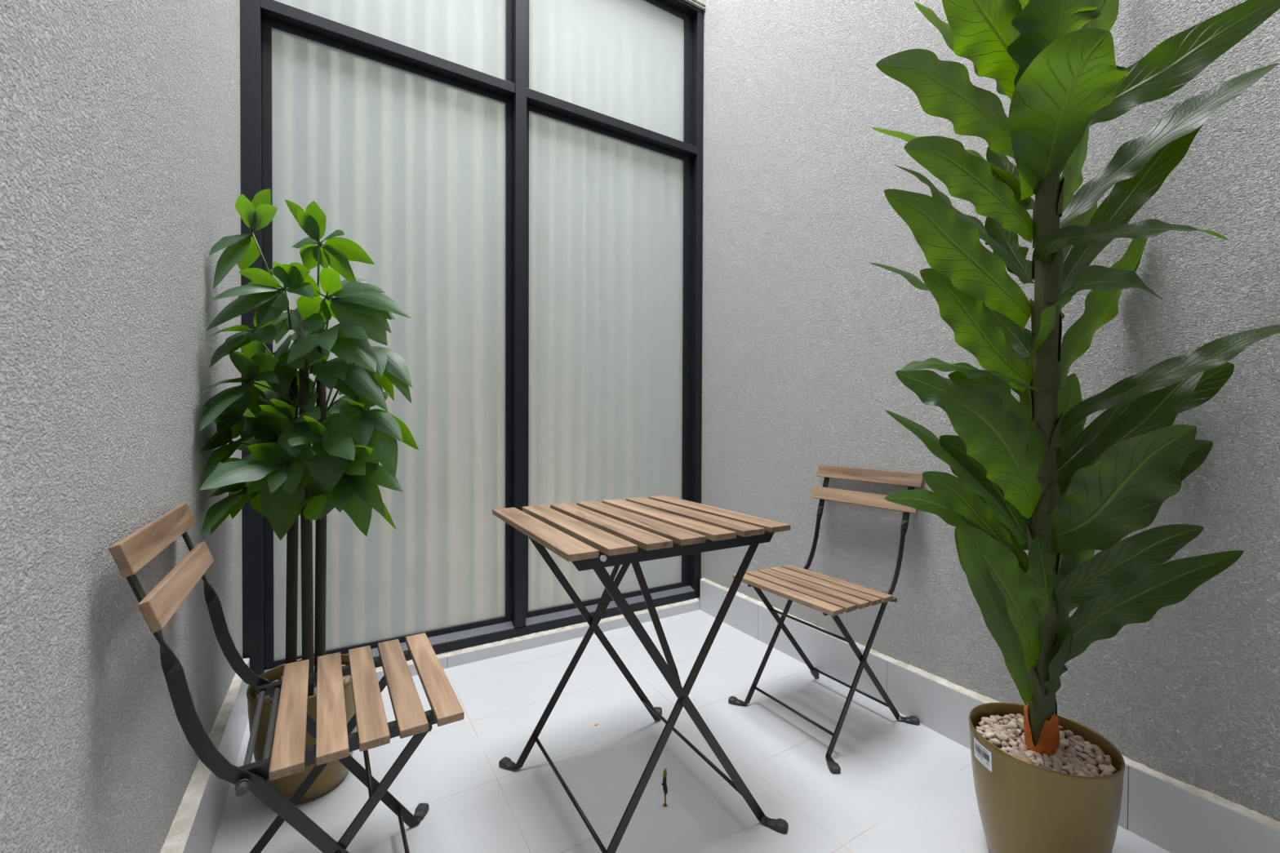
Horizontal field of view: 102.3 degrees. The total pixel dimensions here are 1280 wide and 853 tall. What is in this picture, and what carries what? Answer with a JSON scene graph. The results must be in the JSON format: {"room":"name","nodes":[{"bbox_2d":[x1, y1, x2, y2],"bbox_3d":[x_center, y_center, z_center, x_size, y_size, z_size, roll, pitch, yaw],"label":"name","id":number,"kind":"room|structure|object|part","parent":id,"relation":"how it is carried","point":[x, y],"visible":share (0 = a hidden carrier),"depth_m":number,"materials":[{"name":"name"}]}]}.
{"room":"patio","nodes":[
{"label":"patio","id":0,"kind":"room"},
{"bbox_2d":[0,0,242,852],"bbox_3d":[-0.548,-1.667,0.222,0.218,5.200,3.420,0,1,-31],"label":"wall","id":1,"kind":"structure","parent":0,"point":[120,144],"depth_m":0.69,"materials":[{"name":"paint"}]},
{"bbox_2d":[160,657,248,852],"bbox_3d":[-0.453,0.752,0.285,0.036,0.010,3.137,0,1,-31],"label":"trim","id":2,"kind":"structure","parent":1,"relation":"attached to","point":[184,816],"depth_m":1.05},
{"bbox_2d":[168,658,249,852],"bbox_3d":[-0.453,0.844,0.285,0.036,0.178,3.136,0,1,-31],"label":"baseboard","id":3,"kind":"structure","parent":1,"relation":"attached to","point":[202,835],"depth_m":1.18,"materials":[{"name":"grey tile"}]},
{"bbox_2d":[381,0,706,666],"bbox_3d":[-0.512,-1.687,2.146,1.857,5.200,0.155,0,1,-31],"label":"wall","id":4,"kind":"structure","parent":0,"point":[702,2],"depth_m":2.52,"materials":[{"name":"paint"}]},
{"bbox_2d":[240,0,703,675],"bbox_3d":[-0.503,-0.606,2.135,1.853,2.957,0.120,0,1,-31],"label":"window","id":5,"kind":"structure","parent":4,"relation":"attached to","point":[523,179],"depth_m":2.09,"materials":[{"name":"glass"}]},
{"bbox_3d":[-0.892,-0.269,1.923,0.791,2.120,0.008,0,1,-31],"label":"pane","id":6,"kind":"part","parent":5,"relation":"part of","materials":[{"name":"clear glass"}]},
{"bbox_3d":[-0.880,0.817,1.908,0.832,0.016,0.040,0,1,-31],"label":"sill","id":7,"kind":"part","parent":5,"relation":"part of","materials":[{"name":"grey metal"}]},
{"bbox_3d":[-0.886,-1.716,1.908,0.791,0.618,0.008,0,1,-31],"label":"pane","id":8,"kind":"part","parent":5,"relation":"part of","materials":[{"name":"clear glass"}]},
{"bbox_3d":[-0.131,-0.271,2.379,0.804,2.120,0.008,0,1,-31],"label":"pane","id":9,"kind":"part","parent":5,"relation":"part of","materials":[{"name":"clear glass"}]},
{"bbox_3d":[-0.126,-1.717,2.364,0.804,0.618,0.008,0,1,-31],"label":"pane","id":10,"kind":"part","parent":5,"relation":"part of","materials":[{"name":"clear glass"}]},
{"bbox_3d":[-0.110,0.815,2.369,0.868,0.016,0.040,0,1,-31],"label":"sill","id":11,"kind":"part","parent":5,"relation":"part of","materials":[{"name":"grey metal"}]},
{"bbox_2d":[376,601,699,682],"bbox_3d":[-0.485,0.892,2.107,1.811,0.043,0.021,0,1,-31],"label":"baseboard","id":12,"kind":"structure","parent":4,"relation":"attached to","point":[508,648],"depth_m":2.14,"materials":[{"name":"grey tile"}]},
{"bbox_2d":[211,609,1171,852],"bbox_3d":[0.317,0.971,0.773,2.097,0.080,3.420,0,1,-31],"label":"floor","id":13,"kind":"structure","parent":0,"point":[900,787],"depth_m":1.38,"materials":[{"name":"white tile"}]},
{"bbox_2d":[108,502,464,852],"bbox_3d":[-0.596,0.537,0.948,0.455,0.776,0.428,0,1,-32],"label":"folding chair","id":14,"kind":"object","parent":13,"relation":"on","point":[290,755],"visible":1,"depth_m":0.88,"materials":[{"name":"brown wood"}]},
{"bbox_3d":[-0.763,0.211,0.840,0.052,0.122,0.392,0,1,-32],"label":"backrest","id":15,"kind":"part","parent":14,"relation":"part of","materials":[{"name":"brown wood"}]},
{"bbox_3d":[-0.514,0.543,0.806,0.446,0.765,0.040,0,1,-28],"label":"leg","id":16,"kind":"part","parent":14,"relation":"part of","materials":[{"name":"black metal"}]},
{"bbox_3d":[-0.673,0.526,0.900,0.018,0.018,0.368,0,1,-32],"label":"rod","id":17,"kind":"part","parent":14,"relation":"part of","materials":[{"name":"grey metal"}]},
{"bbox_3d":[-0.652,0.526,0.913,0.010,0.010,0.288,0,1,-32],"label":"rod","id":18,"kind":"part","parent":14,"relation":"part of","materials":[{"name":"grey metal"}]},
{"bbox_3d":[-0.686,0.540,1.084,0.446,0.765,0.040,0,1,-36],"label":"leg","id":19,"kind":"part","parent":14,"relation":"part of","materials":[{"name":"black metal"}]},
{"bbox_3d":[-0.693,0.718,1.090,0.363,0.408,0.038,0,1,-32],"label":"leg","id":20,"kind":"part","parent":14,"relation":"part of","materials":[{"name":"black metal"}]},
{"bbox_3d":[-0.625,0.522,1.094,0.307,0.031,0.016,0,1,-32],"label":"seat rail","id":21,"kind":"part","parent":14,"relation":"part of","materials":[{"name":"black metal"}]},
{"bbox_3d":[-0.478,0.525,0.856,0.307,0.031,0.016,0,1,-32],"label":"seat rail","id":22,"kind":"part","parent":14,"relation":"part of","materials":[{"name":"black metal"}]},
{"bbox_3d":[-0.527,0.505,0.990,0.277,0.022,0.392,0,1,-32],"label":"seat","id":23,"kind":"part","parent":14,"relation":"part of","materials":[{"name":"brown wood"}]},
{"bbox_3d":[-0.514,0.722,0.801,0.363,0.408,0.038,0,1,-32],"label":"leg","id":24,"kind":"part","parent":14,"relation":"part of","materials":[{"name":"black metal"}]},
{"bbox_2d":[198,188,418,804],"bbox_3d":[-0.819,0.163,1.311,0.531,1.516,0.462,0,1,-11],"label":"tree","id":25,"kind":"object","parent":13,"relation":"on","point":[284,477],"visible":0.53,"depth_m":1.24,"materials":[{"name":"green plant"}]},
{"bbox_3d":[-0.911,0.258,1.349,0.030,0.924,0.027,0,1,-31],"label":"stem","id":26,"kind":"part","parent":25,"relation":"part of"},
{"bbox_3d":[-0.860,0.783,1.336,0.255,0.274,0.255,0,1,-31],"label":"pot","id":27,"kind":"part","parent":25,"relation":"part of","materials":[{"name":"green metal"}]},
{"bbox_3d":[-0.848,0.204,1.308,0.025,1.034,0.077,0,1,-39],"label":"stem","id":28,"kind":"part","parent":25,"relation":"part of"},
{"bbox_3d":[-0.839,0.223,1.353,0.031,0.996,0.025,0,1,14],"label":"stem","id":29,"kind":"part","parent":25,"relation":"part of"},
{"bbox_2d":[492,495,791,852],"bbox_3d":[-0.025,0.574,1.290,0.550,0.700,0.572,0,1,-30],"label":"bistro table","id":30,"kind":"object","parent":13,"relation":"on","point":[596,535],"visible":1,"depth_m":1.15,"materials":[{"name":"brown wood"}]},
{"bbox_3d":[-0.156,0.584,1.494,0.469,0.672,0.040,0,1,-30],"label":"leg","id":31,"kind":"part","parent":30,"relation":"part of","materials":[{"name":"black metal"}]},
{"bbox_3d":[-0.131,0.584,1.516,0.469,0.672,0.040,0,1,-30],"label":"leg","id":32,"kind":"part","parent":30,"relation":"part of","materials":[{"name":"black metal"}]},
{"bbox_3d":[-0.024,0.252,1.287,0.524,0.030,0.475,0,1,-30],"label":"tabletop frame","id":33,"kind":"part","parent":30,"relation":"part of","materials":[{"name":"black metal"}]},
{"bbox_3d":[0.117,0.589,1.085,0.469,0.672,0.040,0,1,-30],"label":"leg","id":34,"kind":"part","parent":30,"relation":"part of","materials":[{"name":"black metal"}]},
{"bbox_3d":[0.086,0.589,1.074,0.469,0.672,0.040,0,1,-30],"label":"leg","id":35,"kind":"part","parent":30,"relation":"part of","materials":[{"name":"black metal"}]},
{"bbox_2d":[661,768,667,807],"bbox_3d":[0.060,0.879,1.255,0.017,0.092,0.011,0,1,-31],"label":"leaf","id":36,"kind":"object","parent":13,"relation":"on","point":[664,772],"visible":1,"depth_m":1.25,"materials":[{"name":"green plant"}]},
{"bbox_2d":[728,464,924,773],"bbox_3d":[0.597,0.535,1.661,0.455,0.776,0.428,0,1,-33],"label":"folding chair","id":37,"kind":"object","parent":13,"relation":"on","point":[828,595],"visible":0.99,"depth_m":1.63,"materials":[{"name":"brown wood"}]},
{"bbox_3d":[0.508,0.537,1.810,0.444,0.765,0.048,0,1,-33],"label":"leg","id":38,"kind":"part","parent":37,"relation":"part of","materials":[{"name":"black metal"}]},
{"bbox_3d":[0.512,0.715,1.811,0.363,0.408,0.038,0,1,-33],"label":"leg","id":39,"kind":"part","parent":37,"relation":"part of","materials":[{"name":"black metal"}]},
{"bbox_3d":[0.529,0.503,1.617,0.277,0.022,0.392,0,1,-33],"label":"seat","id":40,"kind":"part","parent":37,"relation":"part of","materials":[{"name":"brown wood"}]},
{"bbox_3d":[0.765,0.207,1.764,0.052,0.122,0.392,0,1,-33],"label":"backrest","id":41,"kind":"part","parent":37,"relation":"part of","materials":[{"name":"brown wood"}]},
{"bbox_3d":[0.695,0.719,1.524,0.363,0.408,0.038,0,1,-33],"label":"leg","id":42,"kind":"part","parent":37,"relation":"part of","materials":[{"name":"black metal"}]},
{"bbox_3d":[0.694,0.540,1.518,0.444,0.765,0.048,0,1,-33],"label":"leg","id":43,"kind":"part","parent":37,"relation":"part of","materials":[{"name":"black metal"}]},
{"bbox_3d":[0.673,0.522,1.710,0.018,0.018,0.368,0,1,-33],"label":"rod","id":44,"kind":"part","parent":37,"relation":"part of","materials":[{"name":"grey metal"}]},
{"bbox_2d":[868,0,1279,852],"bbox_3d":[0.804,-0.226,1.083,0.788,2.304,0.460,0,1,-2],"label":"leaf plant","id":45,"kind":"object","parent":13,"relation":"on","point":[1030,477],"visible":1,"depth_m":1.00,"materials":[{"name":"green plant"}]},
{"bbox_2d":[974,741,989,765],"bbox_3d":[0.720,0.691,1.086,0.003,0.033,0.044,0,1,-1],"label":"label","id":46,"kind":"object","parent":45,"relation":"attached to","point":[981,749],"depth_m":1.08,"materials":[{"name":"white paper"}]},
{"bbox_3d":[0.847,0.791,1.089,0.258,0.277,0.258,0,1,-31],"label":"pot","id":47,"kind":"part","parent":45,"relation":"part of","materials":[{"name":"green metal"}]},
{"bbox_2d":[701,0,1279,822],"bbox_3d":[1.175,-1.671,1.253,0.120,5.200,3.420,0,1,-31],"label":"wall","id":48,"kind":"structure","parent":0,"point":[806,339],"depth_m":1.64,"materials":[{"name":"paint"}]},
{"bbox_2d":[699,580,1279,852],"bbox_3d":[1.114,0.854,1.224,0.024,0.150,3.136,0,1,-31],"label":"baseboard","id":49,"kind":"structure","parent":48,"relation":"attached to","point":[1175,819],"depth_m":1.51,"materials":[{"name":"grey tile"}]},
{"bbox_2d":[700,577,1279,831],"bbox_3d":[1.115,0.775,1.223,0.024,0.012,3.137,0,1,-31],"label":"trim","id":50,"kind":"structure","parent":48,"relation":"attached to","point":[1240,809],"depth_m":1.19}
]}

